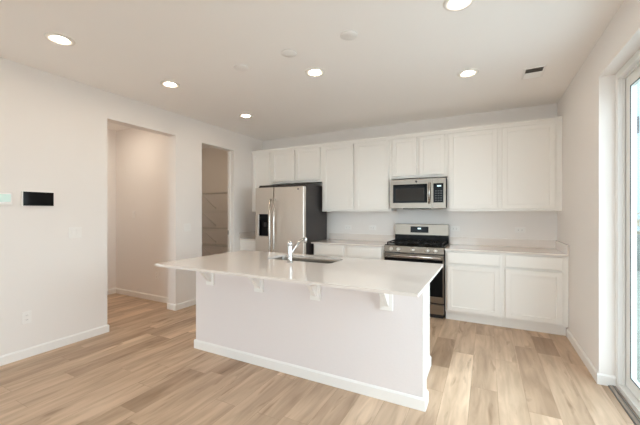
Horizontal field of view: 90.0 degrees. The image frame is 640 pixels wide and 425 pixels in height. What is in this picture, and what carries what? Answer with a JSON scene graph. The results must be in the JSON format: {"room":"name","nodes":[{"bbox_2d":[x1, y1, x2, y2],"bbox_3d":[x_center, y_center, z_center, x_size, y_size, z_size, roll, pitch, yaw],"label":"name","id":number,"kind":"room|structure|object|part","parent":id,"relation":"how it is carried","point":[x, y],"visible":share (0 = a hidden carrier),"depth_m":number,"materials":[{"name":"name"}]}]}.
{"room":"kitchen","nodes":[
{"label":"kitchen","id":0,"kind":"room"},
{"bbox_2d":[107,129,115,289],"bbox_3d":[-3.702,-0.010,5.062,0.120,2.740,4.365,0,0,27],"label":"wall","id":1,"kind":"structure","parent":0,"point":[111,134],"depth_m":5.35,"materials":[{"name":"white paint"}]},
{"bbox_2d":[0,57,262,355],"bbox_3d":[-3.184,-0.010,2.341,0.150,2.740,8.715,0,0,27],"label":"wall","id":2,"kind":"structure","parent":0,"point":[53,128],"depth_m":3.31,"materials":[{"name":"white paint"}]},
{"bbox_2d":[0,192,12,204],"bbox_3d":[-2.827,-0.124,2.839,0.024,0.112,0.148,0,0,27],"label":"thermostat","id":3,"kind":"object","parent":2,"relation":"attached to","point":[6,198],"visible":1,"depth_m":2.86,"materials":[{"name":"white plastic"}]},
{"bbox_2d":[22,311,30,324],"bbox_3d":[-2.751,0.986,3.002,0.009,0.115,0.070,0,0,27],"label":"wall outlet","id":4,"kind":"object","parent":2,"relation":"attached to","point":[26,316],"visible":1,"depth_m":3.00,"materials":[{"name":"white plastic"}]},
{"bbox_2d":[21,191,53,206],"bbox_3d":[-2.706,-0.129,3.071,0.024,0.142,0.248,0,0,27],"label":"wall panel","id":5,"kind":"object","parent":2,"relation":"attached to","point":[28,198],"visible":1,"depth_m":3.06,"materials":[{"name":"black plastic"}]},
{"bbox_2d":[69,227,81,237],"bbox_3d":[-2.565,0.210,3.355,0.012,0.115,0.120,0,0,27],"label":"switch plate","id":6,"kind":"object","parent":2,"relation":"attached to","point":[74,232],"visible":1,"depth_m":3.36,"materials":[{"name":"white plastic"}]},
{"bbox_2d":[0,288,195,365],"bbox_3d":[-3.981,1.317,2.505,1.744,0.085,7.970,0,0,27],"label":"baseboard","id":7,"kind":"structure","parent":2,"relation":"attached to","point":[41,348],"depth_m":3.40,"materials":[{"name":"white paint"}]},
{"bbox_2d":[202,142,233,251],"bbox_3d":[-1.697,0.144,5.200,0.142,2.432,0.715,0,0,27],"label":"trim","id":8,"kind":"structure","parent":2,"relation":"attached to","point":[230,151],"depth_m":5.50,"materials":[{"name":"white paint"}]},
{"bbox_2d":[116,128,167,296],"bbox_3d":[-2.723,-0.010,5.102,1.580,2.740,0.120,0,0,27],"label":"wall","id":9,"kind":"structure","parent":0,"point":[141,156],"depth_m":5.11,"materials":[{"name":"white paint"}]},
{"bbox_2d":[0,0,623,148],"bbox_3d":[-1.809,-1.440,1.713,6.710,0.120,8.870,0,0,27],"label":"ceiling","id":10,"kind":"structure","parent":0,"point":[405,59],"depth_m":2.76,"materials":[{"name":"white paint"}]},
{"bbox_2d":[44,32,74,45],"bbox_3d":[-2.069,-1.374,2.546,0.196,0.012,0.196,0,0,27],"label":"recessed light","id":11,"kind":"object","parent":10,"relation":"in","point":[56,38],"visible":1,"depth_m":2.53,"materials":[{"name":"white"}]},
{"bbox_2d":[52,36,67,42],"bbox_3d":[-2.069,-1.377,2.546,0.103,0.001,0.103,0,0,27],"label":"diffuser","id":12,"kind":"object","parent":11,"relation":"attached to","point":[57,38],"depth_m":2.55,"materials":[{"name":"white plastic"}]},
{"bbox_2d":[160,80,179,87],"bbox_3d":[-1.611,-1.374,3.437,0.196,0.012,0.196,0,0,27],"label":"recessed light","id":13,"kind":"object","parent":10,"relation":"in","point":[166,83],"visible":1,"depth_m":3.43,"materials":[{"name":"white"}]},
{"bbox_2d":[234,64,247,70],"bbox_3d":[-0.752,-1.375,3.045,0.136,0.010,0.136,0,0,27],"label":"cover","id":14,"kind":"object","parent":10,"relation":"attached to","point":[239,67],"visible":1,"depth_m":3.02,"materials":[{"name":"white plastic"}]},
{"bbox_2d":[239,113,252,117],"bbox_3d":[-1.053,-1.374,4.553,0.196,0.012,0.196,0,0,27],"label":"recessed light","id":15,"kind":"object","parent":10,"relation":"in","point":[243,115],"visible":1,"depth_m":4.54,"materials":[{"name":"white"}]},
{"bbox_2d":[281,49,296,57],"bbox_3d":[-0.268,-1.375,2.769,0.136,0.010,0.136,0,0,27],"label":"cover","id":16,"kind":"object","parent":10,"relation":"attached to","point":[289,53],"visible":1,"depth_m":2.76,"materials":[{"name":"white plastic"}]},
{"bbox_2d":[305,68,324,76],"bbox_3d":[-0.049,-1.374,3.143,0.196,0.012,0.196,0,0,27],"label":"recessed light","id":17,"kind":"object","parent":10,"relation":"in","point":[313,72],"visible":1,"depth_m":3.14,"materials":[{"name":"white"}]},
{"bbox_2d":[310,70,319,74],"bbox_3d":[-0.049,-1.377,3.143,0.103,0.001,0.103,0,0,27],"label":"diffuser","id":18,"kind":"object","parent":17,"relation":"attached to","point":[314,72],"depth_m":3.15,"materials":[{"name":"white plastic"}]},
{"bbox_2d":[340,30,357,39],"bbox_3d":[0.225,-1.375,2.488,0.136,0.010,0.136,0,0,27],"label":"cover","id":19,"kind":"object","parent":10,"relation":"attached to","point":[348,34],"visible":1,"depth_m":2.48,"materials":[{"name":"white plastic"}]},
{"bbox_2d":[443,0,474,11],"bbox_3d":[0.909,-1.374,2.093,0.196,0.012,0.196,0,0,27],"label":"recessed light","id":20,"kind":"object","parent":10,"relation":"in","point":[456,5],"visible":1,"depth_m":2.12,"materials":[{"name":"white"}]},
{"bbox_2d":[451,0,467,6],"bbox_3d":[0.909,-1.377,2.093,0.103,0.001,0.103,0,0,27],"label":"diffuser","id":21,"kind":"object","parent":20,"relation":"attached to","point":[455,3],"depth_m":2.10,"materials":[{"name":"white plastic"}]},
{"bbox_2d":[457,69,478,77],"bbox_3d":[1.464,-1.374,3.166,0.196,0.012,0.196,0,0,27],"label":"recessed light","id":22,"kind":"object","parent":10,"relation":"in","point":[467,73],"visible":1,"depth_m":3.16,"materials":[{"name":"white"}]},
{"bbox_2d":[462,71,473,75],"bbox_3d":[1.464,-1.377,3.166,0.103,0.001,0.103,0,0,27],"label":"diffuser","id":23,"kind":"object","parent":22,"relation":"attached to","point":[468,72],"depth_m":3.17,"materials":[{"name":"white plastic"}]},
{"bbox_2d":[521,65,546,79],"bbox_3d":[2.101,-1.373,3.151,0.184,0.013,0.280,0,0,27],"label":"ceiling vent","id":24,"kind":"object","parent":10,"relation":"in","point":[533,72],"visible":1,"depth_m":3.14,"materials":[{"name":"white plastic"}]},
{"bbox_2d":[0,293,634,424],"bbox_3d":[-1.860,1.390,1.739,6.595,0.060,8.870,0,0,27],"label":"floor","id":25,"kind":"structure","parent":0,"point":[148,369],"depth_m":2.52,"materials":[{"name":"brown wood"}]},
{"bbox_2d":[240,240,254,250],"bbox_3d":[-1.043,0.918,5.768,0.483,0.884,0.656,0,0,27],"label":"base cabinet","id":26,"kind":"object","parent":25,"relation":"on","point":[244,244],"visible":0.14,"depth_m":5.51,"materials":[{"name":"white paint"}]},
{"bbox_2d":[239,231,254,240],"bbox_3d":[-1.041,0.414,5.762,0.494,0.122,0.664,0,0,27],"label":"countertop","id":27,"kind":"structure","parent":26,"relation":"on","point":[244,235],"depth_m":5.68,"materials":[{"name":"white stone"}]},
{"bbox_2d":[255,183,326,254],"bbox_3d":[-0.477,0.460,5.292,0.906,1.800,0.850,0,0,27],"label":"refrigerator","id":28,"kind":"object","parent":25,"relation":"on","point":[293,212],"visible":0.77,"depth_m":4.98,"materials":[{"name":"grey metal"}]},
{"bbox_3d":[-0.872,0.455,5.134,0.352,1.700,0.075,0,0,27],"label":"freezer door","id":29,"kind":"part","parent":28,"relation":"part of","materials":[{"name":"metal"}]},
{"bbox_3d":[-0.780,0.330,5.007,0.027,1.090,0.066,0,0,27],"label":"handle","id":30,"kind":"part","parent":28,"relation":"part of","materials":[{"name":"silver metal"}]},
{"bbox_3d":[-0.709,0.330,4.970,0.027,1.090,0.066,0,0,27],"label":"handle","id":31,"kind":"part","parent":28,"relation":"part of","materials":[{"name":"silver metal"}]},
{"bbox_3d":[-0.466,0.455,4.923,0.546,1.700,0.075,0,0,27],"label":"door","id":32,"kind":"part","parent":28,"relation":"part of","materials":[{"name":"metal"}]},
{"bbox_2d":[194,271,430,411],"bbox_3d":[-0.149,0.917,2.935,2.238,0.885,0.900,0,0,27],"label":"kitchen island","id":33,"kind":"object","parent":25,"relation":"on","point":[376,345],"visible":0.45,"depth_m":2.56,"materials":[{"name":"white paint"}]},
{"bbox_2d":[155,250,442,296],"bbox_3d":[-0.189,0.465,2.834,2.274,0.020,1.170,0,0,27],"label":"island countertop","id":34,"kind":"structure","parent":33,"relation":"on","point":[404,278],"depth_m":2.51,"materials":[{"name":"white stone"}]},
{"bbox_2d":[287,237,306,262],"bbox_3d":[-0.216,0.346,2.993,0.062,0.218,0.261,0,0,35],"label":"faucet","id":35,"kind":"object","parent":34,"relation":"on","point":[291,249],"visible":1,"depth_m":2.90,"materials":[{"name":"silver metal"}]},
{"bbox_3d":[-0.208,0.312,2.996,0.037,0.143,0.209,0,0,39],"label":"spout","id":36,"kind":"part","parent":35,"relation":"part of","materials":[{"name":"silver metal"}]},
{"bbox_2d":[274,257,338,262],"bbox_3d":[-0.152,0.582,3.153,0.756,0.213,0.371,0,0,27],"label":"sink","id":37,"kind":"object","parent":34,"relation":"in","point":[278,258],"visible":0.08,"depth_m":3.31,"materials":[{"name":"metal"}]},
{"bbox_3d":[-0.108,1.317,3.015,2.238,0.085,0.719,0,0,27],"label":"baseboard","id":38,"kind":"part","parent":33,"relation":"part of","materials":[{"name":"white paint"}]},
{"bbox_3d":[0.735,0.875,2.251,0.010,0.799,0.113,0,0,27],"label":"trim","id":39,"kind":"part","parent":33,"relation":"part of","materials":[{"name":"white paint"}]},
{"bbox_2d":[314,244,345,256],"bbox_3d":[0.277,0.918,5.081,0.532,0.884,0.656,0,0,27],"label":"base cabinet","id":40,"kind":"object","parent":25,"relation":"on","point":[319,249],"visible":0.25,"depth_m":4.79,"materials":[{"name":"white paint"}]},
{"bbox_2d":[346,245,384,259],"bbox_3d":[0.766,0.918,4.827,0.570,0.884,0.656,0,0,27],"label":"base cabinet","id":41,"kind":"object","parent":25,"relation":"on","point":[367,252],"visible":0.24,"depth_m":4.53,"materials":[{"name":"white paint"}]},
{"bbox_2d":[311,233,394,246],"bbox_3d":[0.518,0.414,4.952,1.139,0.122,0.664,0,0,27],"label":"countertop","id":42,"kind":"structure","parent":41,"relation":"on","point":[373,240],"depth_m":5.06,"materials":[{"name":"white stone"}]},
{"bbox_2d":[384,223,448,318],"bbox_3d":[1.351,0.765,4.466,0.771,1.190,0.718,0,0,27],"label":"range","id":43,"kind":"object","parent":25,"relation":"on","point":[424,243],"visible":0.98,"depth_m":4.26,"materials":[{"name":"grey metal"}]},
{"bbox_3d":[1.201,0.575,4.177,0.711,0.028,0.066,0,0,27],"label":"oven handle","id":44,"kind":"part","parent":43,"relation":"part of","materials":[{"name":"silver metal"}]},
{"bbox_3d":[1.226,0.852,4.225,0.771,0.607,0.041,0,0,27],"label":"oven door","id":45,"kind":"part","parent":43,"relation":"part of","materials":[{"name":"metal"}]},
{"bbox_3d":[1.226,0.842,4.225,0.747,0.467,0.039,0,0,27],"label":"oven glass","id":46,"kind":"part","parent":43,"relation":"part of","materials":[{"name":"black glass"}]},
{"bbox_3d":[1.226,0.490,4.225,0.771,0.089,0.041,0,0,27],"label":"control panel","id":47,"kind":"part","parent":43,"relation":"part of","materials":[{"name":"metal"}]},
{"bbox_2d":[385,241,448,247],"bbox_3d":[1.358,0.451,4.480,0.771,0.026,0.548,0,0,27],"label":"cooktop","id":48,"kind":"object","parent":43,"relation":"in","point":[401,244],"depth_m":4.34,"materials":[{"name":"black metal"}]},
{"bbox_3d":[1.475,0.253,4.745,0.258,0.090,0.020,0,0,27],"label":"display panel","id":49,"kind":"part","parent":43,"relation":"part of","materials":[{"name":"black glass"}]},
{"bbox_3d":[1.226,1.236,4.225,0.771,0.123,0.041,0,0,27],"label":"storage drawer","id":50,"kind":"part","parent":43,"relation":"part of","materials":[{"name":"metal"}]},
{"bbox_2d":[445,250,502,326],"bbox_3d":[2.010,0.918,4.180,0.633,0.884,0.656,0,0,27],"label":"base cabinet","id":51,"kind":"object","parent":25,"relation":"on","point":[473,280],"visible":0.93,"depth_m":3.90,"materials":[{"name":"white paint"}]},
{"bbox_3d":[1.861,0.565,3.902,0.575,0.140,0.021,0,0,27],"label":"drawer","id":52,"kind":"part","parent":51,"relation":"part of","materials":[{"name":"white paint"}]},
{"bbox_3d":[1.861,0.943,3.901,0.575,0.565,0.024,0,0,27],"label":"door","id":53,"kind":"part","parent":51,"relation":"part of","materials":[{"name":"white paint"}]},
{"bbox_2d":[445,237,568,256],"bbox_3d":[2.281,0.414,4.035,1.260,0.122,0.664,0,0,27],"label":"countertop","id":54,"kind":"structure","parent":51,"relation":"on","point":[492,245],"depth_m":4.11,"materials":[{"name":"white stone"}]},
{"bbox_2d":[503,253,567,335],"bbox_3d":[2.567,0.918,3.890,0.619,0.884,0.656,0,0,27],"label":"base cabinet","id":55,"kind":"object","parent":25,"relation":"on","point":[535,287],"visible":0.92,"depth_m":3.61,"materials":[{"name":"white paint"}]},
{"bbox_3d":[2.408,0.565,3.618,0.542,0.140,0.021,0,0,27],"label":"drawer","id":56,"kind":"part","parent":55,"relation":"part of","materials":[{"name":"white paint"}]},
{"bbox_3d":[2.407,0.943,3.617,0.542,0.565,0.024,0,0,27],"label":"door","id":57,"kind":"part","parent":55,"relation":"part of","materials":[{"name":"white paint"}]},
{"bbox_2d":[202,103,556,255],"bbox_3d":[0.201,-0.010,5.577,6.710,2.740,0.150,0,0,27],"label":"wall","id":58,"kind":"structure","parent":0,"point":[539,225],"depth_m":4.92,"materials":[{"name":"white paint"}]},
{"bbox_2d":[202,243,227,254],"bbox_3d":[-2.317,0.824,5.882,1.576,0.333,1.629,0,0,27],"label":"wire shelf","id":59,"kind":"object","parent":58,"relation":"attached to","point":[207,245],"visible":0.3,"depth_m":6.40,"materials":[{"name":"white metal"}]},
{"bbox_2d":[202,227,227,242],"bbox_3d":[-2.317,0.483,5.882,1.576,0.333,1.629,0,0,27],"label":"wire shelf","id":60,"kind":"object","parent":58,"relation":"attached to","point":[206,228],"visible":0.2,"depth_m":6.38,"materials":[{"name":"white metal"}]},
{"bbox_2d":[202,192,227,209],"bbox_3d":[-2.317,-0.224,5.882,1.576,0.333,1.629,0,0,27],"label":"wire shelf","id":61,"kind":"object","parent":58,"relation":"attached to","point":[212,192],"visible":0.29,"depth_m":6.46,"materials":[{"name":"white metal"}]},
{"bbox_2d":[202,211,227,226],"bbox_3d":[-2.317,0.134,5.882,1.576,0.333,1.629,0,0,27],"label":"wire shelf","id":62,"kind":"object","parent":58,"relation":"attached to","point":[206,211],"visible":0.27,"depth_m":6.29,"materials":[{"name":"white metal"}]},
{"bbox_2d":[251,149,274,211],"bbox_3d":[-0.989,-0.574,5.920,0.439,1.115,0.336,0,0,27],"label":"upper cabinet","id":63,"kind":"object","parent":58,"relation":"attached to","point":[261,159],"visible":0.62,"depth_m":5.79,"materials":[{"name":"white paint"}]},
{"bbox_3d":[-1.060,-1.099,5.785,0.439,0.063,0.022,0,0,27],"label":"moulding","id":64,"kind":"part","parent":63,"relation":"part of","materials":[{"name":"white paint"}]},
{"bbox_3d":[-1.057,-0.555,5.779,0.372,1.015,0.024,0,0,27],"label":"door","id":65,"kind":"part","parent":63,"relation":"part of","materials":[{"name":"white paint"}]},
{"bbox_2d":[271,143,321,184],"bbox_3d":[-0.348,-0.818,5.587,1.007,0.626,0.336,0,0,27],"label":"upper cabinet","id":66,"kind":"object","parent":58,"relation":"attached to","point":[302,164],"visible":0.96,"depth_m":5.42,"materials":[{"name":"white paint"}]},
{"bbox_3d":[-0.637,-0.800,5.561,0.462,0.526,0.024,0,0,27],"label":"door","id":67,"kind":"part","parent":66,"relation":"part of","materials":[{"name":"white paint"}]},
{"bbox_3d":[-0.418,-1.099,5.452,1.007,0.063,0.022,0,0,27],"label":"moulding","id":68,"kind":"part","parent":66,"relation":"part of","materials":[{"name":"white paint"}]},
{"bbox_3d":[-0.201,-0.800,5.334,0.457,0.526,0.024,0,0,27],"label":"door","id":69,"kind":"part","parent":66,"relation":"part of","materials":[{"name":"white paint"}]},
{"bbox_2d":[321,135,396,211],"bbox_3d":[0.606,-0.574,5.090,1.144,1.115,0.336,0,0,27],"label":"upper cabinet","id":70,"kind":"object","parent":58,"relation":"attached to","point":[356,173],"visible":0.98,"depth_m":4.92,"materials":[{"name":"white paint"}]},
{"bbox_3d":[0.283,-0.555,5.082,0.523,1.015,0.024,0,0,27],"label":"door","id":71,"kind":"part","parent":70,"relation":"part of","materials":[{"name":"white paint"}]},
{"bbox_3d":[0.536,-1.099,4.955,1.144,0.063,0.022,0,0,27],"label":"moulding","id":72,"kind":"part","parent":70,"relation":"part of","materials":[{"name":"white paint"}]},
{"bbox_3d":[0.782,-0.555,4.822,0.522,1.015,0.024,0,0,27],"label":"door","id":73,"kind":"part","parent":70,"relation":"part of","materials":[{"name":"white paint"}]},
{"bbox_2d":[329,233,394,241],"bbox_3d":[0.667,0.404,5.238,1.139,0.102,0.019,0,0,27],"label":"backsplash","id":74,"kind":"structure","parent":58,"relation":"attached to","point":[367,237],"depth_m":5.21,"materials":[{"name":"white stone"}]},
{"bbox_2d":[391,129,446,179],"bbox_3d":[1.453,-0.810,4.650,0.766,0.641,0.336,0,0,27],"label":"upper cabinet","id":75,"kind":"object","parent":58,"relation":"attached to","point":[417,155],"visible":0.93,"depth_m":4.51,"materials":[{"name":"white paint"}]},
{"bbox_3d":[1.215,-0.792,4.598,0.339,0.541,0.024,0,0,27],"label":"door","id":76,"kind":"part","parent":75,"relation":"part of","materials":[{"name":"white paint"}]},
{"bbox_2d":[390,178,446,208],"bbox_3d":[1.426,-0.257,4.596,0.750,0.418,0.456,0,0,27],"label":"microwave","id":77,"kind":"object","parent":75,"relation":"attached to","point":[428,193],"visible":0.98,"depth_m":4.43,"materials":[{"name":"grey metal"}]},
{"bbox_3d":[1.482,-0.265,4.340,0.025,0.289,0.052,0,0,27],"label":"handle","id":78,"kind":"part","parent":77,"relation":"part of","materials":[{"name":"silver metal"}]},
{"bbox_3d":[1.601,-0.266,4.324,0.130,0.261,0.025,0,0,27],"label":"control panel","id":79,"kind":"part","parent":77,"relation":"part of","materials":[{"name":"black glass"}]},
{"bbox_3d":[1.383,-1.099,4.515,0.766,0.063,0.022,0,0,27],"label":"moulding","id":80,"kind":"part","parent":75,"relation":"part of","materials":[{"name":"white paint"}]},
{"bbox_3d":[1.548,-0.792,4.424,0.336,0.541,0.024,0,0,27],"label":"door","id":81,"kind":"part","parent":75,"relation":"part of","materials":[{"name":"white paint"}]},
{"bbox_2d":[451,226,458,230],"bbox_3d":[1.934,0.232,4.585,0.118,0.072,0.009,0,0,27],"label":"wall outlet","id":82,"kind":"object","parent":58,"relation":"attached to","point":[453,228],"visible":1,"depth_m":4.58,"materials":[{"name":"white plastic"}]},
{"bbox_2d":[447,123,499,210],"bbox_3d":[2.070,-0.574,4.329,0.623,1.115,0.336,0,0,27],"label":"upper cabinet","id":83,"kind":"object","parent":58,"relation":"attached to","point":[473,152],"visible":1,"depth_m":4.19,"materials":[{"name":"white paint"}]},
{"bbox_3d":[2.000,-1.099,4.194,0.623,0.063,0.022,0,0,27],"label":"moulding","id":84,"kind":"part","parent":83,"relation":"part of","materials":[{"name":"white paint"}]},
{"bbox_2d":[450,237,556,248],"bbox_3d":[2.430,0.404,4.321,1.260,0.102,0.019,0,0,27],"label":"backsplash","id":85,"kind":"structure","parent":58,"relation":"attached to","point":[453,240],"depth_m":4.28,"materials":[{"name":"white stone"}]},
{"bbox_2d":[515,227,524,232],"bbox_3d":[2.638,0.232,4.220,0.118,0.072,0.009,0,0,27],"label":"wall outlet","id":86,"kind":"object","parent":58,"relation":"attached to","point":[517,229],"visible":1,"depth_m":4.22,"materials":[{"name":"white plastic"}]},
{"bbox_2d":[500,116,562,210],"bbox_3d":[2.631,-0.574,4.037,0.642,1.115,0.336,0,0,27],"label":"upper cabinet","id":87,"kind":"object","parent":58,"relation":"attached to","point":[530,150],"visible":0.99,"depth_m":3.90,"materials":[{"name":"white paint"}]},
{"bbox_3d":[2.561,-1.099,3.902,0.642,0.063,0.022,0,0,27],"label":"moulding","id":88,"kind":"part","parent":87,"relation":"part of","materials":[{"name":"white paint"}]},
{"bbox_2d":[557,0,639,375],"bbox_3d":[1.093,-0.010,0.201,0.167,2.740,8.565,0,0,27],"label":"wall","id":89,"kind":"structure","parent":0,"point":[586,220],"depth_m":2.67,"materials":[{"name":"white paint"}]},
{"bbox_2d":[566,329,615,385],"bbox_3d":[0.920,1.317,-0.045,0.116,0.085,7.970,0,0,27],"label":"baseboard","id":90,"kind":"structure","parent":89,"relation":"attached to","point":[602,379],"depth_m":2.68,"materials":[{"name":"white paint"}]},
{"bbox_2d":[608,385,639,424],"bbox_3d":[1.722,1.384,1.432,0.045,0.073,2.430,0,0,27],"label":"door track","id":91,"kind":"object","parent":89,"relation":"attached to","point":[631,413],"depth_m":2.24,"materials":[{"name":"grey metal"}]},
{"bbox_2d":[615,49,639,417],"bbox_3d":[1.776,0.141,1.404,0.115,2.438,2.430,0,0,27],"label":"door","id":92,"kind":"structure","parent":89,"relation":"in","point":[627,78],"depth_m":2.39,"materials":[{"name":"white plastic"}]},
{"bbox_3d":[2.059,0.143,1.892,0.036,2.329,1.188,0,0,27],"label":"fixed panel","id":93,"kind":"part","parent":92,"relation":"part of","materials":[{"name":"glass"}]},
{"label":"outside","id":94,"kind":"structure","parent":0,"visible":0},
{"bbox_3d":[18.100,2.060,13.129,100.000,0.100,120.000,0,0,27],"label":"ground","id":95,"kind":"structure","parent":94,"visible":0},
{"bbox_2d":[637,82,639,230],"bbox_3d":[15.457,-3.915,15.632,11.000,11.850,9.000,0,0,27],"label":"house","id":96,"kind":"structure","parent":95,"relation":"on","point":[638,84],"depth_m":12.62,"materials":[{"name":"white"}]},
{"bbox_2d":[637,271,639,382],"bbox_3d":[5.583,1.745,5.099,3.200,0.530,7.600,0,0,27],"label":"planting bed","id":97,"kind":"object","parent":95,"relation":"on","point":[638,272],"depth_m":4.16,"materials":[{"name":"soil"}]},
{"bbox_2d":[637,234,639,270],"bbox_3d":[9.980,1.255,7.270,9.000,1.510,0.110,0,0,27],"label":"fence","id":98,"kind":"object","parent":95,"relation":"on","point":[638,235],"visible":0.02,"depth_m":8.17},
{"bbox_2d":[637,213,639,233],"bbox_3d":[9.855,0.959,9.924,1.432,2.114,1.512,0,0,-1],"label":"dry shrub","id":99,"kind":"object","parent":95,"relation":"on","point":[638,221],"visible":0.02,"depth_m":9.84,"materials":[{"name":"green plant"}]}
]}

